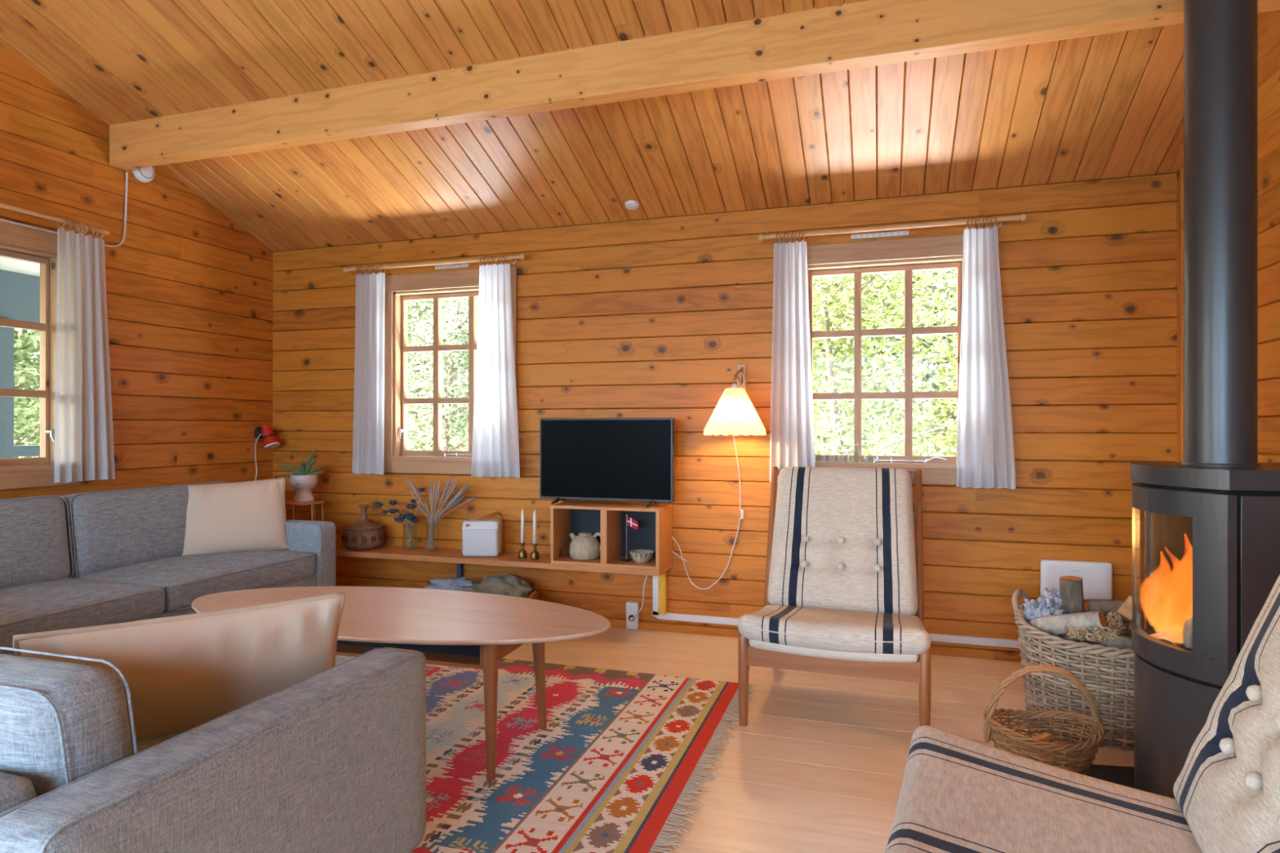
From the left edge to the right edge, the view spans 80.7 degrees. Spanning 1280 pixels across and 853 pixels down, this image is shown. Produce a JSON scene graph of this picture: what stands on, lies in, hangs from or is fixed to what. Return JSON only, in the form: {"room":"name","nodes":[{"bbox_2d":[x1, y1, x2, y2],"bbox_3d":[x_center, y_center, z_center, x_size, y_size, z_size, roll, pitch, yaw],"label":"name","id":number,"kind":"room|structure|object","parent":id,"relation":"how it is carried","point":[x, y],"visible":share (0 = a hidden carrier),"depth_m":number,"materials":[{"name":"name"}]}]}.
{"room":"cabin living room","nodes":[
{"label":"cabin living room","id":0,"kind":"room"},
{"bbox_2d":[0,44,272,499],"bbox_3d":[-3.333,-0.531,1.944,0.140,3.453,6.340,0,0,18],"label":"wall","id":1,"kind":"structure","parent":0,"point":[189,290],"depth_m":4.03,"materials":[{"name":"brown wood"}]},
{"bbox_2d":[0,220,79,489],"bbox_3d":[-2.902,-0.315,3.224,0.144,1.186,0.900,0,0,18],"label":"window","id":2,"kind":"structure","parent":1,"relation":"in","point":[13,475],"depth_m":3.51,"materials":[{"name":"brown wood"}]},
{"bbox_2d":[0,203,110,234],"bbox_3d":[-2.822,-0.953,3.144,0.102,0.040,1.183,0,0,18],"label":"curtain rod","id":3,"kind":"object","parent":1,"relation":"attached to","point":[2,205],"visible":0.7,"depth_m":3.43,"materials":[{"name":"brown wood"}]},
{"bbox_2d":[53,217,115,483],"bbox_3d":[-2.647,-0.353,3.587,0.058,1.230,0.281,0,0,18],"label":"curtain","id":4,"kind":"object","parent":3,"relation":"hanging from","point":[84,433],"visible":1,"depth_m":3.58,"materials":[{"name":"white fabric"}]},
{"bbox_2d":[0,172,128,247],"bbox_3d":[-2.819,-1.102,3.239,0.032,0.406,1.321,0,0,16],"label":"cable","id":5,"kind":"object","parent":1,"relation":"attached to","point":[126,173],"visible":0.77,"depth_m":3.84,"materials":[{"name":"white plastic"}]},
{"bbox_2d":[131,166,155,182],"bbox_3d":[-2.601,-1.345,3.952,0.033,0.120,0.120,0,0,18],"label":"smoke detector","id":6,"kind":"object","parent":1,"relation":"attached to","point":[144,175],"visible":0.64,"depth_m":3.94,"materials":[{"name":"white plastic"}]},
{"bbox_2d":[253,424,279,480],"bbox_3d":[-2.311,0.315,4.673,0.148,0.660,0.101,0,0,18],"label":"spot lamp","id":7,"kind":"object","parent":1,"relation":"attached to","point":[265,432],"visible":0.87,"depth_m":4.65,"materials":[{"name":"red metal"}]},
{"bbox_2d":[0,0,1267,251],"bbox_3d":[-0.929,-1.697,1.104,4.951,1.159,6.200,0,0,18],"label":"ceiling","id":8,"kind":"structure","parent":0,"point":[1108,105],"depth_m":3.31,"materials":[{"name":"brown wood"}]},
{"bbox_2d":[109,0,1279,169],"bbox_3d":[-0.301,-1.424,3.074,4.943,0.218,0.085,0,0,18],"label":"ceiling beam","id":9,"kind":"structure","parent":8,"relation":"attached to","point":[872,33],"depth_m":2.93,"materials":[{"name":"brown wood"}]},
{"bbox_2d":[271,172,1177,662],"bbox_3d":[0.034,0.029,4.125,5.231,2.333,0.140,0,0,18],"label":"wall","id":10,"kind":"structure","parent":0,"point":[652,317],"depth_m":3.90,"materials":[{"name":"brown wood"}]},
{"bbox_2d":[342,253,525,274],"bbox_3d":[-1.202,-0.943,4.390,1.211,0.040,0.102,0,0,18],"label":"curtain rod","id":11,"kind":"object","parent":10,"relation":"attached to","point":[513,260],"visible":0.91,"depth_m":4.33,"materials":[{"name":"brown wood"}]},
{"bbox_2d":[352,264,385,474],"bbox_3d":[-1.614,-0.337,4.487,0.223,1.243,0.051,0,0,18],"label":"curtain","id":12,"kind":"object","parent":11,"relation":"hanging from","point":[369,362],"visible":1,"depth_m":4.49,"materials":[{"name":"white fabric"}]},
{"bbox_2d":[471,254,519,478],"bbox_3d":[-0.808,-0.336,4.230,0.295,1.245,0.060,0,0,18],"label":"curtain","id":13,"kind":"object","parent":11,"relation":"hanging from","point":[495,443],"visible":1,"depth_m":4.24,"materials":[{"name":"white fabric"}]},
{"bbox_2d":[383,266,516,474],"bbox_3d":[-1.112,-0.315,4.467,0.900,1.186,0.144,0,0,18],"label":"window","id":14,"kind":"structure","parent":10,"relation":"in","point":[397,457],"depth_m":4.50,"materials":[{"name":"brown wood"}]},
{"bbox_2d":[435,263,469,269],"bbox_3d":[-1.100,-0.936,4.404,0.220,0.022,0.014,0,0,18],"label":"air vent","id":15,"kind":"object","parent":10,"relation":"in","point":[459,265],"visible":1,"depth_m":4.40,"materials":[{"name":"white plastic"}]},
{"bbox_2d":[335,545,672,614],"bbox_3d":[-0.830,0.896,4.189,2.026,0.358,0.259,0,0,18],"label":"wall shelf","id":16,"kind":"object","parent":10,"relation":"attached to","point":[384,552],"visible":0.62,"depth_m":4.10,"materials":[{"name":"brown wood"}]},
{"bbox_2d":[341,504,386,550],"bbox_3d":[-1.626,0.590,4.433,0.246,0.254,0.245,0,0,18],"label":"vase","id":17,"kind":"object","parent":16,"relation":"on","point":[364,534],"visible":1,"depth_m":4.35,"materials":[{"name":"ceramic"}]},
{"bbox_2d":[402,523,417,551],"bbox_3d":[-1.333,0.639,4.366,0.084,0.155,0.084,0,0,18],"label":"glass vase","id":18,"kind":"object","parent":16,"relation":"on","point":[403,523],"visible":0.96,"depth_m":4.35,"materials":[{"name":"clear glass"}]},
{"bbox_2d":[373,487,426,547],"bbox_3d":[-1.388,0.525,4.378,0.349,0.349,0.115,0,0,18],"label":"dried flowers","id":19,"kind":"object","parent":18,"relation":"in","point":[409,517],"visible":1,"depth_m":4.36,"materials":[{"name":"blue plant"}]},
{"bbox_2d":[426,522,439,551],"bbox_3d":[-1.187,0.634,4.314,0.078,0.165,0.078,0,0,18],"label":"glass vase","id":20,"kind":"object","parent":16,"relation":"on","point":[439,522],"visible":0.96,"depth_m":4.31,"materials":[{"name":"glass"}]},
{"bbox_2d":[405,474,476,549],"bbox_3d":[-1.153,0.486,4.296,0.440,0.432,0.115,0,0,18],"label":"dried grass","id":21,"kind":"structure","parent":20,"relation":"in","point":[450,489],"depth_m":4.29,"materials":[{"name":"beige plant"}]},
{"bbox_2d":[462,511,503,556],"bbox_3d":[-0.877,0.597,4.199,0.202,0.235,0.179,0,0,0],"label":"radio","id":22,"kind":"object","parent":16,"relation":"on","point":[482,536],"visible":1,"depth_m":4.12,"materials":[{"name":"plastic"}]},
{"bbox_2d":[462,528,497,551],"bbox_3d":[-0.876,0.622,4.122,0.186,0.122,0.004,0,0,0],"label":"speaker grille","id":23,"kind":"object","parent":22,"relation":"attached to","point":[473,540],"depth_m":4.12,"materials":[{"name":"fabric"}]},
{"bbox_2d":[518,507,526,558],"bbox_3d":[-0.640,0.581,4.109,0.046,0.272,0.046,0,0,18],"label":"candlestick","id":24,"kind":"object","parent":16,"relation":"on","point":[522,553],"visible":1,"depth_m":4.10,"materials":[{"name":"white wax"}]},
{"bbox_2d":[520,509,524,542],"bbox_3d":[-0.640,0.544,4.109,0.021,0.185,0.021,0,0,18],"label":"candle","id":25,"kind":"object","parent":24,"relation":"on","point":[522,532],"depth_m":4.10,"materials":[{"name":"white wax"}]},
{"bbox_2d":[530,510,538,559],"bbox_3d":[-0.569,0.581,4.070,0.046,0.272,0.046,0,0,18],"label":"candlestick","id":26,"kind":"object","parent":16,"relation":"on","point":[535,554],"visible":1,"depth_m":4.06,"materials":[{"name":"white wax"}]},
{"bbox_2d":[533,510,536,543],"bbox_3d":[-0.569,0.544,4.070,0.021,0.185,0.021,0,0,18],"label":"candle","id":27,"kind":"object","parent":26,"relation":"on","point":[534,513],"depth_m":4.06,"materials":[{"name":"white wax"}]},
{"bbox_2d":[550,500,672,569],"bbox_3d":[-0.148,0.564,3.967,0.592,0.305,0.251,0,0,18],"label":"cube shelf","id":28,"kind":"object","parent":16,"relation":"on","point":[654,532],"visible":0.96,"depth_m":3.98,"materials":[{"name":"brown wood"}]},
{"bbox_2d":[568,532,600,559],"bbox_3d":[-0.291,0.629,3.997,0.168,0.141,0.168,0,0,-27],"label":"jug","id":29,"kind":"object","parent":28,"relation":"in","point":[583,546],"visible":0.86,"depth_m":3.94,"materials":[{"name":"beige ceramic"}]},
{"bbox_2d":[539,417,675,507],"bbox_3d":[-0.187,0.184,3.967,0.748,0.456,0.187,0,0,18],"label":"television","id":30,"kind":"object","parent":28,"relation":"on","point":[594,459],"visible":1,"depth_m":3.95,"materials":[{"name":"black plastic"}]},
{"bbox_2d":[621,514,637,561],"bbox_3d":[-0.054,0.579,3.921,0.090,0.242,0.056,0,0,18],"label":"table flag","id":31,"kind":"object","parent":28,"relation":"in","point":[630,522],"visible":1,"depth_m":3.92,"materials":[{"name":"red fabric"}]},
{"bbox_2d":[629,549,653,563],"bbox_3d":[0.009,0.671,3.886,0.127,0.054,0.127,0,0,18],"label":"bowl","id":32,"kind":"object","parent":28,"relation":"in","point":[641,556],"visible":1,"depth_m":3.85,"materials":[{"name":"grey ceramic"}]},
{"bbox_2d":[626,601,639,629],"bbox_3d":[-0.044,1.019,4.049,0.068,0.144,0.050,0,0,18],"label":"wall socket","id":33,"kind":"object","parent":10,"relation":"attached to","point":[632,607],"visible":1,"depth_m":4.05,"materials":[{"name":"white plastic"}]},
{"bbox_2d":[631,575,647,619],"bbox_3d":[0.005,0.890,3.998,0.118,0.285,0.034,0,0,36],"label":"power cord","id":34,"kind":"object","parent":33,"relation":"attached to","point":[635,615],"visible":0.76,"depth_m":4.00,"materials":[{"name":"white plastic"}]},
{"bbox_2d":[671,364,766,589],"bbox_3d":[0.416,0.267,3.805,0.316,1.173,0.556,0,0,-25],"label":"wall lamp","id":35,"kind":"object","parent":10,"relation":"attached to","point":[735,414],"visible":0.99,"depth_m":3.62,"materials":[{"name":"beige fabric"}]},
{"bbox_2d":[652,575,1038,648],"bbox_3d":[1.210,0.887,3.668,2.393,0.279,0.016,0,0,18],"label":"duct","id":36,"kind":"object","parent":10,"relation":"attached to","point":[672,616],"visible":0.48,"depth_m":3.89,"materials":[{"name":"white plastic"}]},
{"bbox_2d":[851,230,909,239],"bbox_3d":[1.172,-0.936,3.680,0.270,0.022,0.014,0,0,18],"label":"air vent","id":37,"kind":"object","parent":10,"relation":"in","point":[885,234],"visible":1,"depth_m":3.67,"materials":[{"name":"white plastic"}]},
{"bbox_2d":[806,234,963,484],"bbox_3d":[1.203,-0.315,3.729,0.900,1.186,0.144,0,0,18],"label":"window","id":38,"kind":"structure","parent":10,"relation":"in","point":[935,470],"depth_m":3.70,"materials":[{"name":"brown wood"}]},
{"bbox_2d":[757,213,1027,243],"bbox_3d":[1.185,-0.948,3.630,1.221,0.040,0.102,0,0,18],"label":"curtain rod","id":39,"kind":"object","parent":10,"relation":"attached to","point":[1023,217],"visible":0.94,"depth_m":3.57,"materials":[{"name":"brown wood"}]},
{"bbox_2d":[769,231,815,482],"bbox_3d":[0.755,-0.339,3.734,0.225,1.249,0.055,0,0,18],"label":"curtain","id":40,"kind":"object","parent":39,"relation":"hanging from","point":[792,439],"visible":0.94,"depth_m":3.73,"materials":[{"name":"white fabric"}]},
{"bbox_2d":[955,216,1015,488],"bbox_3d":[1.591,-0.339,3.468,0.250,1.249,0.056,0,0,18],"label":"curtain","id":41,"kind":"object","parent":39,"relation":"hanging from","point":[985,457],"visible":1,"depth_m":3.47,"materials":[{"name":"white fabric"}]},
{"bbox_2d":[1040,559,1112,631],"bbox_3d":[1.968,0.807,3.394,0.288,0.401,0.052,0,0,18],"label":"electric wall heater","id":42,"kind":"object","parent":10,"relation":"attached to","point":[1097,576],"visible":0.64,"depth_m":3.38,"materials":[{"name":"white plastic"}]},
{"bbox_2d":[502,626,1133,852],"bbox_3d":[-0.929,1.155,1.104,5.231,0.120,6.480,0,0,18],"label":"floor","id":43,"kind":"structure","parent":0,"point":[818,764],"depth_m":2.65,"materials":[{"name":"laminate"}]},
{"bbox_2d":[0,480,335,655],"bbox_3d":[-2.361,0.696,3.266,0.850,0.798,2.020,0,0,18],"label":"sofa","id":44,"kind":"object","parent":43,"relation":"on","point":[94,558],"visible":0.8,"depth_m":3.33,"materials":[{"name":"grey fabric"}]},
{"bbox_2d":[0,496,70,588],"bbox_3d":[-2.693,0.495,2.913,0.215,0.390,0.867,0,0,18],"label":"cushion","id":45,"kind":"object","parent":44,"relation":"on","point":[35,531],"depth_m":3.14,"materials":[{"name":"grey fabric"}]},
{"bbox_2d":[0,577,164,653],"bbox_3d":[-2.441,0.723,2.833,0.730,0.157,0.869,0,0,18],"label":"seat cushion","id":46,"kind":"object","parent":44,"relation":"on","point":[28,605],"depth_m":2.89,"materials":[{"name":"grey fabric"}]},
{"bbox_2d":[58,481,224,577],"bbox_3d":[-2.428,0.495,3.747,0.215,0.390,0.867,0,0,18],"label":"cushion","id":47,"kind":"object","parent":44,"relation":"on","point":[107,531],"depth_m":3.52,"materials":[{"name":"grey fabric"}]},
{"bbox_2d":[68,550,315,611],"bbox_3d":[-2.175,0.723,3.666,0.730,0.157,0.869,0,0,18],"label":"seat cushion","id":48,"kind":"object","parent":44,"relation":"on","point":[184,579],"depth_m":3.49,"materials":[{"name":"grey fabric"}]},
{"bbox_2d":[182,477,289,555],"bbox_3d":[-2.133,0.480,3.957,0.529,0.399,0.192,0,0,-28],"label":"cushion","id":49,"kind":"object","parent":44,"relation":"on","point":[251,515],"visible":0.79,"depth_m":3.91,"materials":[{"name":"beige fabric"}]},
{"bbox_2d":[0,646,426,852],"bbox_3d":[-1.455,0.734,1.613,1.760,0.722,0.850,0,0,18],"label":"sofa","id":50,"kind":"object","parent":43,"relation":"on","point":[333,760],"visible":0.87,"depth_m":1.22,"materials":[{"name":"grey fabric"}]},
{"bbox_2d":[0,653,133,796],"bbox_3d":[-1.173,0.543,1.271,0.737,0.332,0.187,0,0,18],"label":"cushion","id":51,"kind":"object","parent":50,"relation":"on","point":[61,723],"depth_m":1.12,"materials":[{"name":"grey fabric"}]},
{"bbox_2d":[130,728,191,754],"bbox_3d":[-1.083,0.723,1.552,0.739,0.157,0.730,0,0,18],"label":"seat cushion","id":52,"kind":"object","parent":50,"relation":"on","point":[144,743],"depth_m":1.55,"materials":[{"name":"grey fabric"}]},
{"bbox_2d":[12,591,345,739],"bbox_3d":[-0.978,0.555,1.655,0.613,0.323,0.190,0,0,-31],"label":"cushion","id":53,"kind":"object","parent":50,"relation":"on","point":[184,672],"visible":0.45,"depth_m":1.60,"materials":[{"name":"beige fabric"}]},
{"bbox_2d":[284,499,325,520],"bbox_3d":[-1.994,0.770,4.466,0.260,0.650,0.266,0,0,-2],"label":"stool","id":54,"kind":"object","parent":43,"relation":"on","point":[317,501],"visible":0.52,"depth_m":4.41,"materials":[{"name":"brown wood"}]},
{"bbox_2d":[276,449,324,502],"bbox_3d":[-2.027,0.291,4.476,0.311,0.307,0.160,0,0,18],"label":"potted succulent","id":55,"kind":"object","parent":54,"relation":"on","point":[304,480],"visible":1,"depth_m":4.43,"materials":[{"name":"ceramic"}]},
{"bbox_2d":[288,474,318,502],"bbox_3d":[-1.994,0.364,4.466,0.158,0.160,0.158,0,0,18],"label":"pot","id":56,"kind":"object","parent":54,"relation":"on","point":[304,484],"depth_m":4.42,"materials":[{"name":"white ceramic"}]},
{"bbox_2d":[524,589,538,599],"bbox_3d":[-0.838,0.991,4.151,0.590,0.210,0.279,0,0,18],"label":"basket","id":57,"kind":"object","parent":43,"relation":"on","point":[534,594],"visible":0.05,"depth_m":4.05,"materials":[{"name":"brown wicker"}]},
{"bbox_2d":[422,576,478,591],"bbox_3d":[-1.052,0.910,4.213,0.372,0.135,0.243,0,0,18],"label":"throw","id":58,"kind":"object","parent":57,"relation":"in","point":[449,584],"visible":0.47,"depth_m":4.17,"materials":[{"name":"grey fabric"}]},
{"bbox_2d":[460,582,480,592],"bbox_3d":[-0.903,0.921,4.167,0.221,0.110,0.191,0,0,18],"label":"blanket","id":59,"kind":"object","parent":57,"relation":"in","point":[474,587],"visible":0.21,"depth_m":4.12,"materials":[{"name":"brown fabric"}]},
{"bbox_2d":[477,573,533,597],"bbox_3d":[-0.746,0.901,4.125,0.354,0.189,0.199,0,0,18],"label":"blanket","id":60,"kind":"object","parent":57,"relation":"in","point":[508,584],"visible":0.55,"depth_m":4.06,"materials":[{"name":"fabric"}]},
{"bbox_2d":[335,655,756,852],"bbox_3d":[-0.765,1.088,2.696,2.140,0.013,1.694,0,0,18],"label":"rug","id":61,"kind":"object","parent":43,"relation":"on","point":[618,751],"visible":0.48,"depth_m":2.47,"materials":[{"name":"fabric"}]},
{"bbox_2d":[191,586,611,780],"bbox_3d":[-0.879,0.864,2.647,1.624,0.443,0.676,0,0,16],"label":"coffee table","id":62,"kind":"object","parent":61,"relation":"on","point":[451,628],"visible":0.71,"depth_m":2.52,"materials":[{"name":"brown wood"}]},
{"bbox_2d":[335,644,479,669],"bbox_3d":[-0.881,0.754,2.637,0.880,0.012,0.330,0,0,16],"label":"shelf","id":63,"kind":"object","parent":62,"relation":"attached to","point":[433,655],"depth_m":2.47,"materials":[{"name":"brown wood"}]},
{"bbox_2d":[737,466,931,726],"bbox_3d":[0.794,0.640,3.017,0.667,0.919,0.838,0,0,19],"label":"chair","id":64,"kind":"object","parent":43,"relation":"on","point":[844,593],"visible":1,"depth_m":3.11,"materials":[{"name":"beige fabric"}]},
{"bbox_2d":[737,604,930,654],"bbox_3d":[0.749,0.770,2.883,0.662,0.167,0.550,0,0,19],"label":"seat cushion","id":65,"kind":"object","parent":64,"relation":"on","point":[774,628],"depth_m":2.69,"materials":[{"name":"fabric"}]},
{"bbox_2d":[767,466,917,615],"bbox_3d":[0.865,0.477,3.225,0.603,0.592,0.285,0,0,19],"label":"cushion","id":66,"kind":"object","parent":64,"relation":"on","point":[840,538],"depth_m":3.18,"materials":[{"name":"fabric"}]},
{"bbox_2d":[1011,589,1133,750],"bbox_3d":[1.663,0.865,2.730,0.565,0.462,0.418,0,0,26],"label":"basket","id":67,"kind":"object","parent":43,"relation":"on","point":[1119,726],"visible":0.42,"depth_m":2.60,"materials":[{"name":"wicker"}]},
{"bbox_2d":[1022,595,1064,636],"bbox_3d":[1.508,0.719,2.837,0.161,0.167,0.162,0,0,18],"label":"crumpled paper","id":68,"kind":"object","parent":67,"relation":"in","point":[1040,607],"visible":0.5,"depth_m":2.81,"materials":[{"name":"white paper"}]},
{"bbox_2d":[1037,586,1067,613],"bbox_3d":[1.597,0.699,2.891,0.140,0.155,0.122,0,0,18],"label":"crumpled paper","id":69,"kind":"object","parent":67,"relation":"in","point":[1053,593],"visible":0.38,"depth_m":2.88,"materials":[{"name":"white paper"}]},
{"bbox_2d":[1031,610,1106,635],"bbox_3d":[1.526,0.703,2.683,0.069,0.127,0.234,0,0,-44],"label":"log","id":70,"kind":"object","parent":67,"relation":"in","point":[1055,624],"visible":0.84,"depth_m":2.66,"materials":[{"name":"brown wood"}]},
{"bbox_2d":[1059,575,1084,613],"bbox_3d":[1.642,0.715,2.857,0.102,0.288,0.083,0,0,-29],"label":"log","id":71,"kind":"object","parent":67,"relation":"in","point":[1071,587],"visible":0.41,"depth_m":2.82,"materials":[{"name":"grey wood"}]},
{"bbox_2d":[1063,625,1094,640],"bbox_3d":[1.537,0.721,2.634,0.092,0.065,0.061,0,0,18],"label":"wood shavings","id":72,"kind":"object","parent":67,"relation":"in","point":[1074,633],"visible":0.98,"depth_m":2.62},
{"bbox_2d":[1041,634,1133,675],"bbox_3d":[1.618,0.820,2.727,0.092,0.100,0.329,0,0,-25],"label":"log","id":73,"kind":"object","parent":67,"relation":"in","point":[1060,635],"visible":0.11,"depth_m":2.71,"materials":[{"name":"brown wood"}]},
{"bbox_2d":[1062,631,1133,649],"bbox_3d":[1.687,0.795,2.727,0.264,0.092,0.096,0,0,35],"label":"log","id":74,"kind":"object","parent":67,"relation":"in","point":[1126,642],"visible":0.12,"depth_m":2.68,"materials":[{"name":"brown wood"}]},
{"bbox_2d":[1087,625,1122,641],"bbox_3d":[1.605,0.711,2.606,0.095,0.064,0.072,0,0,3],"label":"wood shavings","id":75,"kind":"object","parent":67,"relation":"in","point":[1111,632],"visible":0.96,"depth_m":2.58},
{"bbox_2d":[1087,599,1129,622],"bbox_3d":[1.790,0.685,2.788,0.226,0.096,0.085,0,0,34],"label":"log","id":76,"kind":"object","parent":67,"relation":"in","point":[1106,606],"visible":0.3,"depth_m":2.79,"materials":[{"name":"grey wood"}]},
{"bbox_2d":[1102,610,1125,633],"bbox_3d":[1.651,0.684,2.651,0.095,0.075,0.066,0,0,18],"label":"wood shavings","id":77,"kind":"object","parent":67,"relation":"in","point":[1110,620],"visible":0.77,"depth_m":2.64},
{"bbox_2d":[1116,595,1146,629],"bbox_3d":[1.794,0.689,2.627,0.075,0.182,0.231,0,0,-40],"label":"log","id":78,"kind":"object","parent":67,"relation":"in","point":[1125,611],"visible":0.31,"depth_m":2.67,"materials":[{"name":"brown wood"}]},
{"bbox_2d":[884,574,1279,852],"bbox_3d":[0.884,0.640,1.298,0.838,0.919,0.667,0,0,25],"label":"chair","id":79,"kind":"object","parent":43,"relation":"on","point":[958,794],"visible":1,"depth_m":1.37,"materials":[{"name":"beige fabric"}]},
{"bbox_2d":[884,725,1202,852],"bbox_3d":[0.755,0.770,1.357,0.550,0.167,0.662,0,0,25],"label":"seat cushion","id":80,"kind":"object","parent":79,"relation":"on","point":[958,794],"depth_m":1.42,"materials":[{"name":"fabric"}]},
{"bbox_2d":[1173,574,1279,852],"bbox_3d":[1.083,0.477,1.206,0.285,0.592,0.603,0,0,25],"label":"cushion","id":81,"kind":"object","parent":79,"relation":"on","point":[1226,791],"depth_m":1.31,"materials":[{"name":"fabric"}]},
{"bbox_2d":[1053,761,1133,788],"bbox_3d":[1.536,1.092,2.073,0.700,0.006,0.680,0,0,9],"label":"floor plate","id":82,"kind":"object","parent":43,"relation":"on","point":[1119,775],"visible":0.02,"depth_m":2.36,"materials":[{"name":"black metal"}]},
{"bbox_2d":[983,663,1105,775],"bbox_3d":[1.269,0.925,2.372,0.357,0.344,0.293,0,0,6],"label":"basket","id":83,"kind":"object","parent":82,"relation":"on","point":[1064,755],"visible":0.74,"depth_m":2.36,"materials":[{"name":"brown wicker"}]},
{"bbox_2d":[1032,732,1051,741],"bbox_3d":[1.281,1.000,2.410,0.100,0.016,0.022,0,0,-34],"label":"stick","id":84,"kind":"object","parent":83,"relation":"in","point":[1045,736],"visible":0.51,"depth_m":2.41,"materials":[{"name":"brown wood"}]},
{"bbox_2d":[1129,0,1279,799],"bbox_3d":[1.593,-0.301,2.004,0.475,2.792,0.443,0,0,9],"label":"wood stove","id":85,"kind":"object","parent":82,"relation":"on","point":[1213,514],"visible":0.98,"depth_m":1.98,"materials":[{"name":"metal"}]},
{"bbox_2d":[1182,9,1279,462],"bbox_3d":[1.518,-0.531,0.398,0.140,3.453,6.340,0,0,18],"label":"wall","id":86,"kind":"structure","parent":0,"point":[1268,33],"depth_m":2.55,"materials":[{"name":"brown wood"}]},
{"bbox_2d":[1177,168,1183,462],"bbox_3d":[2.357,-0.011,3.282,0.012,2.213,0.055,0,0,18],"label":"trim","id":87,"kind":"structure","parent":86,"relation":"attached to","point":[1180,173],"depth_m":3.26,"materials":[{"name":"brown wood"}]},
{"label":"outside","id":88,"kind":"structure","parent":0,"visible":0},
{"bbox_2d":[18,449,943,462],"bbox_3d":[-0.068,1.455,11.955,80.000,0.001,75.000,0,0,18],"label":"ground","id":89,"kind":"structure","parent":88,"point":[412,450],"depth_m":40.66,"materials":[{"name":"plant"}]},
{"bbox_2d":[0,257,39,458],"bbox_3d":[-4.187,0.105,3.612,2.400,2.680,7.400,0,0,18],"label":"porch","id":90,"kind":"object","parent":89,"relation":"on","point":[20,281],"visible":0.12,"depth_m":5.58,"materials":[{"name":"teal paint"}]},
{"bbox_2d":[13,328,39,465],"bbox_3d":[-8.622,-1.047,10.078,4.472,5.000,4.559,0,0,9],"label":"tree","id":91,"kind":"object","parent":89,"relation":"on","point":[22,346],"visible":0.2,"depth_m":10.20,"materials":[{"name":"green plant"}]},
{"bbox_2d":[13,331,39,457],"bbox_3d":[-12.749,-2.382,14.783,7.950,7.666,8.620,0,0,9],"label":"tree","id":92,"kind":"object","parent":89,"relation":"on","point":[28,400],"visible":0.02,"depth_m":14.26,"materials":[{"name":"green plant"}]},
{"bbox_2d":[407,297,478,449],"bbox_3d":[-5.366,-2.603,19.503,7.476,8.103,8.093,0,0,-1],"label":"tree","id":93,"kind":"object","parent":89,"relation":"on","point":[460,411],"visible":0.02,"depth_m":17.96,"materials":[{"name":"green plant"}]},
{"bbox_2d":[813,276,933,453],"bbox_3d":[2.947,-2.290,17.402,8.807,7.476,7.988,0,0,-37],"label":"tree","id":94,"kind":"object","parent":89,"relation":"on","point":[845,307],"visible":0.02,"depth_m":16.76,"materials":[{"name":"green plant"}]},
{"bbox_2d":[813,269,956,456],"bbox_3d":[5.330,-2.219,14.742,9.394,7.338,7.559,0,0,32],"label":"tree","id":95,"kind":"object","parent":89,"relation":"on","point":[932,273],"visible":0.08,"depth_m":14.32,"materials":[{"name":"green plant"}]},
{"bbox_3d":[0.474,1.450,8.718,15.000,0.010,8.840,0,0,18],"label":"terrace","id":96,"kind":"object","parent":89,"relation":"on","visible":0},
{"bbox_2d":[407,395,454,450],"bbox_3d":[-3.283,0.520,10.100,1.778,1.857,1.583,0,0,18],"label":"shrub","id":97,"kind":"object","parent":96,"relation":"on","point":[423,443],"visible":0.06,"depth_m":10.11,"materials":[{"name":"green plant"}]},
{"bbox_2d":[407,304,466,447],"bbox_3d":[-5.520,-1.470,14.158,5.555,5.840,5.470,0,0,-24],"label":"tree","id":98,"kind":"object","parent":96,"relation":"on","point":[408,304],"visible":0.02,"depth_m":14.08,"materials":[{"name":"green plant"}]},
{"bbox_2d":[407,297,478,456],"bbox_3d":[-2.325,-0.294,9.476,2.793,3.487,2.350,0,0,-15],"label":"tree","id":99,"kind":"object","parent":96,"relation":"on","point":[446,414],"visible":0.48,"depth_m":9.32,"materials":[{"name":"green plant"}]},
{"bbox_2d":[407,297,478,456],"bbox_3d":[-3.494,-1.260,11.672,5.006,5.421,4.766,0,0,-6],"label":"tree","id":100,"kind":"object","parent":96,"relation":"on","point":[430,303],"visible":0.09,"depth_m":11.36,"materials":[{"name":"green plant"}]},
{"bbox_2d":[813,400,853,454],"bbox_3d":[1.451,0.539,7.931,1.670,1.821,1.411,0,0,29],"label":"shrub","id":101,"kind":"object","parent":96,"relation":"on","point":[824,429],"visible":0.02,"depth_m":7.64,"materials":[{"name":"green plant"}]},
{"bbox_2d":[813,279,872,426],"bbox_3d":[1.231,-1.401,12.298,5.532,5.699,5.535,0,0,-37],"label":"tree","id":102,"kind":"object","parent":96,"relation":"on","point":[817,279],"visible":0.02,"depth_m":12.51,"materials":[{"name":"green plant"}]},
{"bbox_2d":[813,270,956,462],"bbox_3d":[2.775,-0.926,9.154,5.116,4.748,4.241,0,0,39],"label":"tree","id":103,"kind":"object","parent":96,"relation":"on","point":[833,378],"visible":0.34,"depth_m":8.92,"materials":[{"name":"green plant"}]},
{"bbox_2d":[813,269,956,462],"bbox_3d":[4.741,-1.280,10.186,5.366,5.458,5.460,0,0,-17],"label":"tree","id":104,"kind":"object","parent":96,"relation":"on","point":[948,351],"visible":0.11,"depth_m":10.67,"materials":[{"name":"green plant"}]},
{"bbox_2d":[841,382,951,462],"bbox_3d":[2.697,0.498,7.697,1.442,1.912,1.576,0,0,-31],"label":"shrub","id":105,"kind":"object","parent":96,"relation":"on","point":[884,427],"visible":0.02,"depth_m":7.94,"materials":[{"name":"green plant"}]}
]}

